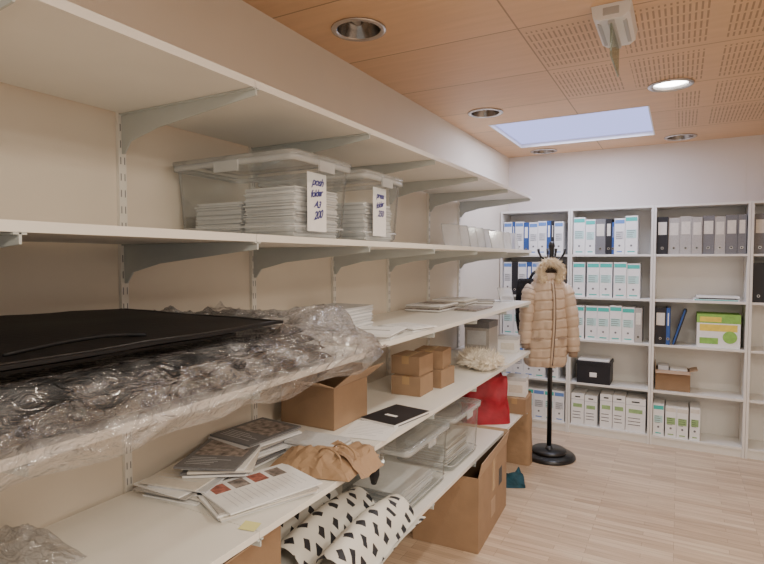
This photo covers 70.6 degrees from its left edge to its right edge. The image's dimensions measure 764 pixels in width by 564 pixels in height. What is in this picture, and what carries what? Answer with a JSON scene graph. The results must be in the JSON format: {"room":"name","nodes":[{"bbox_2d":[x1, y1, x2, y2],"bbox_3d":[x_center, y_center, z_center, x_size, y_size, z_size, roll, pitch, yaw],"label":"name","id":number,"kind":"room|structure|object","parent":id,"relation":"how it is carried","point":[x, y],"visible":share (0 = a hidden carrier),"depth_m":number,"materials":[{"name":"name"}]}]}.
{"room":"back office","nodes":[
{"label":"back office","id":0,"kind":"room"},
{"bbox_2d":[0,0,508,543],"bbox_3d":[-0.606,0.193,2.161,0.100,2.590,7.580,1,3,29],"label":"wall","id":1,"kind":"structure","parent":0,"point":[58,155],"depth_m":1.88,"materials":[{"name":"paint"}]},
{"bbox_2d":[0,0,531,563],"bbox_3d":[-0.421,0.353,1.825,0.554,2.000,5.358,1,3,29],"label":"shelving unit","id":2,"kind":"object","parent":1,"relation":"attached to","point":[65,49],"visible":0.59,"depth_m":1.53,"materials":[{"name":"white laminate"}]},
{"bbox_2d":[0,523,84,563],"bbox_3d":[-0.909,0.623,1.215,0.240,0.099,0.360,1,3,29],"label":"sheet","id":3,"kind":"object","parent":2,"relation":"on","point":[14,533],"visible":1,"depth_m":1.33,"materials":[{"name":"clear plastic"}]},
{"bbox_2d":[0,325,331,448],"bbox_3d":[-0.821,0.219,1.051,0.496,0.127,1.840,1,3,29],"label":"bags","id":4,"kind":"object","parent":2,"relation":"on","point":[222,373],"visible":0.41,"depth_m":1.14},
{"bbox_2d":[0,301,388,491],"bbox_3d":[-0.703,0.208,1.080,0.674,0.231,2.100,1,3,29],"label":"plastic wrap cover","id":5,"kind":"object","parent":4,"relation":"on","point":[273,314],"visible":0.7,"depth_m":1.56,"materials":[{"name":"clear plastic"}]},
{"bbox_2d":[0,333,235,375],"bbox_3d":[-0.832,0.128,0.900,0.600,0.035,1.160,1,3,29],"label":"portfolio","id":6,"kind":"object","parent":5,"relation":"on","point":[162,345],"visible":0.12,"depth_m":0.97,"materials":[{"name":"plastic"}]},
{"bbox_2d":[0,308,282,370],"bbox_3d":[-0.784,0.108,0.924,0.660,0.038,1.350,1,3,29],"label":"portfolio","id":7,"kind":"object","parent":6,"relation":"on","point":[26,339],"visible":1,"depth_m":1.14,"materials":[{"name":"plastic"}]},
{"bbox_2d":[133,458,254,505],"bbox_3d":[-0.598,0.633,1.760,0.256,0.040,0.321,1,3,23],"label":"magazine stack","id":8,"kind":"object","parent":2,"relation":"on","point":[167,484],"visible":0.38,"depth_m":1.65,"materials":[{"name":"white paper"}]},
{"bbox_2d":[173,438,260,478],"bbox_3d":[-0.529,0.590,1.824,0.246,0.035,0.303,0,2,1],"label":"magazine stack","id":9,"kind":"object","parent":8,"relation":"on","point":[213,458],"visible":0.91,"depth_m":1.74,"materials":[{"name":"white paper"}]},
{"bbox_2d":[238,520,260,530],"bbox_3d":[-0.360,0.662,1.467,0.050,0.004,0.040,1,3,17],"label":"sticky note","id":10,"kind":"object","parent":2,"relation":"on","point":[247,525],"visible":1,"depth_m":1.47,"materials":[{"name":"yellow paper"}]},
{"bbox_2d":[222,525,280,563],"bbox_3d":[-0.550,0.848,1.585,0.462,0.382,0.542,1,3,29],"label":"cardboard box","id":11,"kind":"object","parent":2,"relation":"on","point":[269,552],"visible":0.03,"depth_m":1.68,"materials":[{"name":"brown cardboard"}]},
{"bbox_2d":[208,417,301,467],"bbox_3d":[-0.465,0.599,2.017,0.247,0.085,0.298,2,3,35],"label":"magazine stack","id":12,"kind":"object","parent":2,"relation":"on","point":[271,434],"visible":0.66,"depth_m":1.98,"materials":[{"name":"white paper"}]},
{"bbox_2d":[196,463,321,521],"bbox_3d":[-0.386,0.642,1.666,0.336,0.030,0.249,-2,3,-40],"label":"magazine stack","id":13,"kind":"object","parent":2,"relation":"on","point":[235,497],"visible":0.96,"depth_m":1.63,"materials":[{"name":"white paper"}]},
{"bbox_2d":[173,148,350,238],"bbox_3d":[-0.401,-0.272,1.823,0.523,0.256,0.341,1,3,29],"label":"storage bin","id":14,"kind":"object","parent":2,"relation":"on","point":[285,159],"visible":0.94,"depth_m":1.76,"materials":[{"name":"clear plastic"}]},
{"bbox_2d":[195,201,246,232],"bbox_3d":[-0.484,-0.207,1.877,0.213,0.115,0.238,1,3,29],"label":"paper stack","id":15,"kind":"object","parent":14,"relation":"in","point":[227,216],"visible":0.53,"depth_m":1.77,"materials":[{"name":"white paper"}]},
{"bbox_2d":[243,186,338,237],"bbox_3d":[-0.295,-0.220,1.771,0.214,0.150,0.239,1,3,29],"label":"paper stack","id":16,"kind":"object","parent":14,"relation":"in","point":[282,211],"visible":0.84,"depth_m":1.67,"materials":[{"name":"white paper"}]},
{"bbox_2d":[284,430,351,450],"bbox_3d":[-0.234,0.612,2.008,0.216,0.060,0.161,1,3,25],"label":"magazine stack","id":17,"kind":"object","parent":2,"relation":"on","point":[307,437],"visible":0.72,"depth_m":2.00,"materials":[{"name":"white paper"}]},
{"bbox_2d":[269,440,383,484],"bbox_3d":[-0.192,0.641,1.914,0.383,0.170,0.264,1,3,14],"label":"paper shopping bag","id":18,"kind":"object","parent":2,"relation":"on","point":[343,462],"visible":0.94,"depth_m":1.85,"materials":[{"name":"brown paper"}]},
{"bbox_2d":[257,169,402,241],"bbox_3d":[-0.207,-0.286,2.172,0.523,0.256,0.321,1,3,29],"label":"storage bin","id":19,"kind":"object","parent":2,"relation":"on","point":[359,176],"visible":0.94,"depth_m":2.09,"materials":[{"name":"clear plastic"}]},
{"bbox_2d":[335,202,391,241],"bbox_3d":[-0.103,-0.230,2.119,0.214,0.140,0.213,1,3,29],"label":"paper stack","id":20,"kind":"object","parent":19,"relation":"in","point":[357,216],"visible":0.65,"depth_m":2.01,"materials":[{"name":"white paper"}]},
{"bbox_2d":[281,356,383,430],"bbox_3d":[-0.219,0.458,2.290,0.355,0.262,0.422,1,3,29],"label":"cardboard box","id":21,"kind":"object","parent":2,"relation":"on","point":[332,403],"visible":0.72,"depth_m":2.24,"materials":[{"name":"brown cardboard"}]},
{"bbox_2d":[295,303,373,332],"bbox_3d":[-0.210,0.160,2.443,0.234,0.100,0.313,1,3,26],"label":"envelopes","id":22,"kind":"object","parent":2,"relation":"on","point":[361,314],"visible":0.41,"depth_m":2.40,"materials":[{"name":"white paper"}]},
{"bbox_2d":[281,487,425,563],"bbox_3d":[-0.195,0.961,2.121,0.530,0.158,0.610,1,3,29],"label":"wrapping paper","id":23,"kind":"object","parent":2,"relation":"on","point":[348,527],"visible":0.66,"depth_m":2.04,"materials":[{"name":"white paper"}]},
{"bbox_2d":[338,420,398,440],"bbox_3d":[-0.048,0.593,2.165,0.196,0.004,0.227,1,3,17],"label":"loose papers","id":24,"kind":"object","parent":2,"relation":"on","point":[360,429],"visible":0.98,"depth_m":2.14,"materials":[{"name":"white paper"}]},
{"bbox_2d":[340,326,406,339],"bbox_3d":[-0.038,0.208,2.231,0.224,0.020,0.262,1,3,17],"label":"magazine stack","id":25,"kind":"object","parent":2,"relation":"on","point":[381,332],"visible":0.67,"depth_m":2.20,"materials":[{"name":"white paper"}]},
{"bbox_2d":[361,404,428,426],"bbox_3d":[0.059,0.580,2.347,0.180,0.014,0.260,2,3,37],"label":"notebook","id":26,"kind":"object","parent":2,"relation":"on","point":[395,415],"visible":1,"depth_m":2.32,"materials":[{"name":"black paper"}]},
{"bbox_2d":[342,419,449,500],"bbox_3d":[0.064,0.848,2.582,0.386,0.296,0.496,1,3,29],"label":"storage bin","id":27,"kind":"object","parent":2,"relation":"on","point":[346,486],"visible":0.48,"depth_m":2.60,"materials":[{"name":"clear plastic"}]},
{"bbox_2d":[352,460,433,502],"bbox_3d":[0.059,0.962,2.593,0.262,0.060,0.359,1,3,29],"label":"paper stack","id":28,"kind":"object","parent":27,"relation":"in","point":[405,480],"visible":0.66,"depth_m":2.54,"materials":[{"name":"white paper"}]},
{"bbox_2d":[379,322,436,331],"bbox_3d":[0.112,0.202,2.442,0.220,0.014,0.179,2,3,44],"label":"magazine stack","id":29,"kind":"object","parent":2,"relation":"on","point":[411,327],"visible":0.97,"depth_m":2.42,"materials":[{"name":"white paper"}]},
{"bbox_2d":[391,372,432,396],"bbox_3d":[0.158,0.520,2.793,0.165,0.096,0.175,1,3,29],"label":"cardboard box","id":30,"kind":"object","parent":2,"relation":"on","point":[417,386],"visible":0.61,"depth_m":2.73,"materials":[{"name":"brown cardboard"}]},
{"bbox_2d":[391,350,432,375],"bbox_3d":[0.159,0.421,2.823,0.160,0.096,0.171,1,3,29],"label":"cardboard box","id":31,"kind":"object","parent":30,"relation":"on","point":[407,362],"visible":1,"depth_m":2.76,"materials":[{"name":"brown cardboard"}]},
{"bbox_2d":[405,301,458,312],"bbox_3d":[0.308,0.152,3.325,0.245,0.040,0.319,1,3,29],"label":"magazine stack","id":32,"kind":"object","parent":2,"relation":"on","point":[425,306],"visible":1,"depth_m":3.23,"materials":[{"name":"white paper"}]},
{"bbox_2d":[396,397,480,461],"bbox_3d":[0.311,0.829,3.028,0.386,0.296,0.436,1,3,29],"label":"storage bin","id":33,"kind":"object","parent":2,"relation":"on","point":[400,439],"visible":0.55,"depth_m":3.04,"materials":[{"name":"clear plastic"}]},
{"bbox_2d":[403,424,467,467],"bbox_3d":[0.305,0.913,3.035,0.265,0.120,0.320,1,3,29],"label":"paper stack","id":34,"kind":"object","parent":33,"relation":"in","point":[456,438],"visible":0.91,"depth_m":2.94,"materials":[{"name":"white paper"}]},
{"bbox_2d":[430,365,454,388],"bbox_3d":[0.290,0.512,2.971,0.160,0.096,0.171,2,3,32],"label":"cardboard box","id":35,"kind":"object","parent":2,"relation":"on","point":[442,378],"visible":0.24,"depth_m":2.89,"materials":[{"name":"brown cardboard"}]},
{"bbox_2d":[414,345,450,368],"bbox_3d":[0.282,0.414,2.994,0.160,0.096,0.171,1,3,22],"label":"cardboard box","id":36,"kind":"object","parent":35,"relation":"on","point":[441,354],"visible":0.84,"depth_m":2.92,"materials":[{"name":"brown cardboard"}]},
{"bbox_2d":[432,296,477,307],"bbox_3d":[0.488,0.134,3.624,0.240,0.050,0.300,1,3,25],"label":"magazine stack","id":37,"kind":"object","parent":2,"relation":"on","point":[462,301],"visible":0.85,"depth_m":3.52,"materials":[{"name":"white paper"}]},
{"bbox_2d":[441,224,498,247],"bbox_3d":[0.611,-0.300,3.694,0.146,0.152,0.931,1,3,29],"label":"sign holder","id":38,"kind":"object","parent":2,"relation":"on","point":[446,224],"visible":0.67,"depth_m":3.63,"materials":[{"name":"plastic"}]},
{"bbox_2d":[454,305,492,311],"bbox_3d":[0.575,0.164,3.371,0.154,0.012,0.309,1,3,29],"label":"magazine stack","id":39,"kind":"object","parent":2,"relation":"on","point":[474,308],"visible":1,"depth_m":3.29,"materials":[{"name":"grey paper"}]},
{"bbox_2d":[464,319,497,352],"bbox_3d":[0.718,0.398,3.908,0.184,0.245,0.204,1,3,29],"label":"file box","id":40,"kind":"object","parent":2,"relation":"on","point":[483,334],"visible":0.77,"depth_m":3.82,"materials":[{"name":"cardboard"}]},
{"bbox_2d":[453,345,510,372],"bbox_3d":[0.632,0.480,3.468,0.417,0.162,0.479,1,3,29],"label":"fur collar","id":41,"kind":"object","parent":2,"relation":"on","point":[482,360],"visible":1,"depth_m":3.34,"materials":[{"name":"beige fur"}]},
{"bbox_2d":[460,372,509,424],"bbox_3d":[0.700,0.760,3.713,0.326,0.376,0.236,0,2,-5],"label":"tote bag","id":42,"kind":"object","parent":2,"relation":"on","point":[494,408],"visible":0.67,"depth_m":3.62,"materials":[{"name":"fabric"}]},
{"bbox_2d":[475,299,494,303],"bbox_3d":[0.702,0.138,3.872,0.214,0.020,0.220,1,3,13],"label":"magazine stack","id":43,"kind":"object","parent":2,"relation":"on","point":[480,301],"visible":0.48,"depth_m":3.77,"materials":[{"name":"white paper"}]},
{"bbox_2d":[489,231,519,249],"bbox_3d":[0.842,-0.287,3.761,0.133,0.122,0.495,1,3,29],"label":"sign holder","id":44,"kind":"object","parent":2,"relation":"on","point":[495,231],"visible":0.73,"depth_m":3.75,"materials":[{"name":"plastic"}]},
{"bbox_2d":[497,287,514,301],"bbox_3d":[0.904,0.092,3.995,0.124,0.102,0.090,-1,3,-23],"label":"sign holder","id":45,"kind":"object","parent":2,"relation":"on","point":[504,287],"visible":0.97,"depth_m":3.98,"materials":[{"name":"plastic"}]},
{"bbox_2d":[498,334,519,352],"bbox_3d":[0.941,0.456,4.004,0.144,0.120,0.124,1,3,23],"label":"carton","id":46,"kind":"object","parent":2,"relation":"on","point":[507,343],"visible":0.98,"depth_m":3.95,"materials":[{"name":"cardboard"}]},
{"bbox_2d":[507,393,531,414],"bbox_3d":[0.992,0.882,3.948,0.164,0.111,0.203,1,3,29],"label":"cardboard box","id":47,"kind":"object","parent":2,"relation":"on","point":[517,405],"visible":0.6,"depth_m":3.86,"materials":[{"name":"brown cardboard"}]},
{"bbox_2d":[507,373,528,396],"bbox_3d":[0.993,0.755,3.965,0.144,0.140,0.144,1,3,23],"label":"carton","id":48,"kind":"object","parent":47,"relation":"on","point":[517,383],"visible":0.88,"depth_m":3.90,"materials":[{"name":"cardboard"}]},
{"bbox_2d":[242,0,763,157],"bbox_3d":[1.265,-1.109,1.129,4.320,0.100,7.680,1,3,29],"label":"ceiling","id":49,"kind":"structure","parent":0,"point":[524,59],"depth_m":2.70,"materials":[{"name":"brown wood"}]},
{"bbox_2d":[331,17,385,41],"bbox_3d":[-0.103,-1.156,2.374,0.244,0.109,0.244,1,3,29],"label":"recessed light","id":50,"kind":"object","parent":49,"relation":"in","point":[356,29],"visible":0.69,"depth_m":2.43,"materials":[{"name":"grey metal"}]},
{"bbox_2d":[467,108,502,117],"bbox_3d":[0.713,-1.213,3.727,0.244,0.109,0.244,1,3,29],"label":"recessed light","id":51,"kind":"object","parent":49,"relation":"in","point":[481,112],"visible":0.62,"depth_m":3.79,"materials":[{"name":"grey plastic"}]},
{"bbox_2d":[530,148,556,153],"bbox_3d":[1.515,-1.270,5.054,0.244,0.109,0.244,1,3,29],"label":"recessed light","id":52,"kind":"object","parent":49,"relation":"in","point":[547,150],"visible":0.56,"depth_m":5.11,"materials":[{"name":"grey plastic"}]},
{"bbox_2d":[488,105,654,147],"bbox_3d":[1.510,-1.290,4.227,1.090,0.203,0.950,1,3,29],"label":"ceiling light panel","id":53,"kind":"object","parent":49,"relation":"attached to","point":[634,121],"depth_m":4.28,"materials":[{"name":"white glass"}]},
{"bbox_2d":[591,0,637,74],"bbox_3d":[0.980,-1.008,2.273,0.149,0.200,0.322,1,3,29],"label":"exit sign","id":54,"kind":"object","parent":49,"relation":"hanging from","point":[615,22],"visible":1,"depth_m":2.19,"materials":[{"name":"white plastic"}]},
{"bbox_2d":[647,78,694,91],"bbox_3d":[1.674,-1.188,3.129,0.244,0.109,0.244,1,3,29],"label":"recessed light","id":55,"kind":"object","parent":49,"relation":"in","point":[674,84],"visible":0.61,"depth_m":3.14,"materials":[{"name":"grey plastic"}]},
{"bbox_2d":[664,133,696,140],"bbox_3d":[2.467,-1.244,4.461,0.244,0.109,0.244,1,3,29],"label":"recessed light","id":56,"kind":"object","parent":49,"relation":"in","point":[677,137],"visible":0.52,"depth_m":4.51,"materials":[{"name":"grey metal"}]},
{"bbox_2d":[383,427,763,563],"bbox_3d":[1.265,1.579,1.243,4.320,0.100,7.680,1,3,29],"label":"floor","id":57,"kind":"structure","parent":0,"point":[619,501],"depth_m":3.38,"materials":[{"name":"beige wood"}]},
{"bbox_2d":[413,421,509,553],"bbox_3d":[0.498,1.195,3.257,0.398,0.492,0.668,1,3,26],"label":"cardboard box","id":58,"kind":"object","parent":57,"relation":"on","point":[463,518],"visible":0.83,"depth_m":2.97,"materials":[{"name":"brown cardboard"}]},
{"bbox_2d":[506,467,525,487],"bbox_3d":[0.920,1.367,3.780,0.153,0.104,0.124,0,2,2],"label":"cloth bag","id":59,"kind":"object","parent":57,"relation":"on","point":[515,479],"visible":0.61,"depth_m":3.74,"materials":[{"name":"teal fabric"}]},
{"bbox_2d":[506,390,531,465],"bbox_3d":[1.056,1.110,4.210,0.221,0.582,0.128,1,3,29],"label":"paper bag","id":60,"kind":"object","parent":57,"relation":"on","point":[519,441],"visible":0.41,"depth_m":4.15,"materials":[{"name":"brown paper"}]},
{"bbox_2d":[500,209,570,431],"bbox_3d":[1.482,0.345,5.171,0.638,2.030,0.292,1,3,29],"label":"bookcase","id":61,"kind":"object","parent":57,"relation":"on","point":[558,215],"visible":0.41,"depth_m":5.16,"materials":[{"name":"laminate"}]},
{"bbox_2d":[503,309,517,334],"bbox_3d":[1.442,0.349,5.188,0.499,0.300,0.246,1,3,29],"label":"binders","id":62,"kind":"object","parent":61,"relation":"in","point":[509,319],"visible":0.3,"depth_m":5.17,"materials":[{"name":"white cardboard"}]},
{"bbox_2d":[502,344,562,379],"bbox_3d":[1.451,0.751,5.201,0.519,0.280,0.246,1,3,29],"label":"boxes","id":63,"kind":"object","parent":61,"relation":"in","point":[520,367],"visible":0.38,"depth_m":5.11,"materials":[{"name":"white cardboard"}]},
{"bbox_2d":[503,262,564,294],"bbox_3d":[1.454,-0.036,5.167,0.524,0.310,0.246,1,3,29],"label":"binders","id":64,"kind":"object","parent":61,"relation":"in","point":[513,271],"visible":0.27,"depth_m":5.13,"materials":[{"name":"white cardboard"}]},
{"bbox_2d":[504,221,567,254],"bbox_3d":[1.464,-0.415,5.144,0.549,0.310,0.248,1,3,29],"label":"binders","id":65,"kind":"object","parent":61,"relation":"in","point":[533,236],"visible":0.75,"depth_m":5.03,"materials":[{"name":"white cardboard"}]},
{"bbox_2d":[528,382,565,421],"bbox_3d":[1.477,1.139,5.202,0.579,0.280,0.245,1,3,29],"label":"boxes","id":66,"kind":"object","parent":61,"relation":"in","point":[538,391],"visible":0.37,"depth_m":5.05,"materials":[{"name":"white cardboard"}]},
{"bbox_2d":[532,241,575,465],"bbox_3d":[1.338,0.538,4.291,0.410,1.720,0.410,1,3,29],"label":"coat stand","id":67,"kind":"object","parent":57,"relation":"on","point":[548,453],"visible":0.64,"depth_m":4.26,"materials":[{"name":"black metal"}]},
{"bbox_2d":[515,269,536,334],"bbox_3d":[1.203,0.182,4.401,0.271,0.581,0.103,-1,3,-23],"label":"scarf","id":68,"kind":"object","parent":67,"relation":"hanging from","point":[521,283],"visible":0.24,"depth_m":4.34,"materials":[{"name":"fabric"}]},
{"bbox_2d":[519,257,579,367],"bbox_3d":[1.266,0.223,4.120,0.452,0.834,0.241,0,2,1],"label":"coat","id":69,"kind":"object","parent":67,"relation":"hanging from","point":[548,328],"visible":0.98,"depth_m":4.04,"materials":[{"name":"beige fabric"}]},
{"bbox_2d":[567,205,653,443],"bbox_3d":[2.056,0.359,4.854,0.670,2.030,0.292,1,3,29],"label":"bookcase","id":70,"kind":"object","parent":57,"relation":"on","point":[632,361],"visible":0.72,"depth_m":4.86,"materials":[{"name":"laminate"}]},
{"bbox_2d":[571,388,587,424],"bbox_3d":[1.832,1.147,5.007,0.112,0.280,0.236,1,3,29],"label":"carton","id":71,"kind":"object","parent":70,"relation":"in","point":[578,394],"visible":0.92,"depth_m":4.91,"materials":[{"name":"white cardboard"}]},
{"bbox_2d":[584,390,600,426],"bbox_3d":[1.931,1.154,4.953,0.107,0.270,0.236,1,3,29],"label":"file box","id":72,"kind":"object","parent":70,"relation":"in","point":[592,398],"visible":0.98,"depth_m":4.86,"materials":[{"name":"white cardboard"}]},
{"bbox_2d":[576,355,613,384],"bbox_3d":[1.940,0.796,4.918,0.290,0.215,0.250,1,3,29],"label":"box","id":73,"kind":"object","parent":70,"relation":"in","point":[591,369],"visible":1,"depth_m":4.82,"materials":[{"name":"black cardboard"}]},
{"bbox_2d":[573,216,639,254],"bbox_3d":[2.011,-0.412,4.842,0.524,0.330,0.246,1,3,29],"label":"binders","id":74,"kind":"object","parent":70,"relation":"in","point":[619,235],"visible":0.96,"depth_m":4.73,"materials":[{"name":"white cardboard"}]},
{"bbox_2d":[573,262,641,298],"bbox_3d":[2.022,-0.022,4.853,0.549,0.310,0.248,1,3,29],"label":"binders","id":75,"kind":"object","parent":70,"relation":"in","point":[590,279],"visible":0.98,"depth_m":4.75,"materials":[{"name":"white cardboard"}]},
{"bbox_2d":[600,388,614,428],"bbox_3d":[2.042,1.142,4.890,0.102,0.300,0.236,1,3,29],"label":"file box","id":76,"kind":"object","parent":70,"relation":"in","point":[606,396],"visible":0.94,"depth_m":4.79,"materials":[{"name":"white cardboard"}]},
{"bbox_2d":[576,303,643,342],"bbox_3d":[2.034,0.357,4.863,0.569,0.310,0.247,1,3,29],"label":"binders","id":77,"kind":"object","parent":70,"relation":"in","point":[613,322],"visible":0.9,"depth_m":4.75,"materials":[{"name":"white cardboard"}]},
{"bbox_2d":[612,390,627,430],"bbox_3d":[2.134,1.144,4.840,0.102,0.300,0.236,1,3,29],"label":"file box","id":78,"kind":"object","parent":70,"relation":"in","point":[619,396],"visible":0.97,"depth_m":4.74,"materials":[{"name":"white cardboard"}]},
{"bbox_2d":[625,392,646,432],"bbox_3d":[2.250,1.152,4.776,0.157,0.290,0.236,1,3,29],"label":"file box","id":79,"kind":"object","parent":70,"relation":"in","point":[636,403],"visible":1,"depth_m":4.68,"materials":[{"name":"white cardboard"}]},
{"bbox_2d":[649,201,751,457],"bbox_3d":[2.647,0.373,4.528,0.676,2.030,0.292,1,3,29],"label":"bookcase","id":80,"kind":"object","parent":57,"relation":"on","point":[719,384],"visible":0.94,"depth_m":4.57,"materials":[{"name":"laminate"}]},
{"bbox_2d":[655,305,670,344],"bbox_3d":[2.417,0.367,4.648,0.113,0.310,0.243,1,3,29],"label":"binders","id":81,"kind":"object","parent":80,"relation":"in","point":[662,314],"visible":1,"depth_m":4.55,"materials":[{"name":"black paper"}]},
{"bbox_2d":[652,397,699,440],"bbox_3d":[2.519,1.168,4.625,0.347,0.270,0.242,1,3,29],"label":"files","id":82,"kind":"object","parent":80,"relation":"in","point":[673,409],"visible":1,"depth_m":4.54,"materials":[{"name":"white cardboard"}]},
{"bbox_2d":[655,359,697,392],"bbox_3d":[2.501,0.804,4.601,0.326,0.227,0.254,1,3,29],"label":"carton","id":83,"kind":"object","parent":80,"relation":"in","point":[672,378],"visible":1,"depth_m":4.56,"materials":[{"name":"cardboard"}]},
{"bbox_2d":[672,308,686,344],"bbox_3d":[2.534,0.375,4.595,0.104,0.294,0.220,1,3,29],"label":"folder","id":84,"kind":"object","parent":80,"relation":"on","point":[682,318],"visible":1,"depth_m":4.51,"materials":[{"name":"blue plastic"}]},
{"bbox_2d":[656,214,746,253],"bbox_3d":[2.644,-0.388,4.494,0.628,0.310,0.247,1,3,29],"label":"binders","id":85,"kind":"object","parent":80,"relation":"in","point":[710,234],"visible":0.94,"depth_m":4.38,"materials":[{"name":"grey cardboard"},{"name":"black plastic"},{"name":"white paper"}]},
{"bbox_2d":[693,294,739,301],"bbox_3d":[2.752,0.131,4.458,0.320,0.037,0.211,1,3,29],"label":"folders","id":86,"kind":"object","parent":80,"relation":"in","point":[733,298],"visible":1,"depth_m":4.38,"materials":[{"name":"white paper"}]},
{"bbox_2d":[696,311,740,348],"bbox_3d":[2.767,0.394,4.455,0.302,0.272,0.224,1,3,29],"label":"carton","id":87,"kind":"object","parent":80,"relation":"in","point":[713,329],"visible":1,"depth_m":4.36,"materials":[{"name":"cardboard"}]},
{"bbox_2d":[744,200,763,460],"bbox_3d":[3.241,0.387,4.201,0.676,2.030,0.292,1,3,29],"label":"bookcase","id":88,"kind":"object","parent":57,"relation":"on","point":[754,423],"visible":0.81,"depth_m":4.43,"materials":[{"name":"laminate"}]},
{"bbox_2d":[752,263,763,302],"bbox_3d":[3.076,0.002,4.272,0.258,0.310,0.245,1,3,29],"label":"binders","id":89,"kind":"object","parent":88,"relation":"in","point":[758,268],"visible":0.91,"depth_m":4.22,"materials":[{"name":"black cardboard"}]},
{"bbox_2d":[753,214,763,253],"bbox_3d":[3.103,-0.377,4.243,0.318,0.310,0.243,1,3,29],"label":"binders","id":90,"kind":"object","parent":88,"relation":"in","point":[759,218],"visible":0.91,"depth_m":4.21,"materials":[{"name":"grey cardboard"}]},
{"bbox_2d":[508,135,763,210],"bbox_3d":[3.097,0.093,4.501,4.320,2.590,0.100,1,3,29],"label":"wall","id":91,"kind":"structure","parent":0,"point":[712,170],"depth_m":4.82,"materials":[{"name":"paint"}]},
{"bbox_2d":[614,148,615,205],"bbox_3d":[2.127,-0.956,4.934,0.004,0.530,0.002,1,3,29],"label":"trim","id":92,"kind":"structure","parent":91,"relation":"attached to","point":[615,148],"depth_m":4.94,"materials":[{"name":"beige paper"}]},
{"bbox_2d":[745,149,746,200],"bbox_3d":[3.002,-0.935,4.451,0.004,0.530,0.002,1,3,29],"label":"trim","id":93,"kind":"structure","parent":91,"relation":"attached to","point":[746,149],"depth_m":4.45,"materials":[{"name":"beige paper"}]}
]}

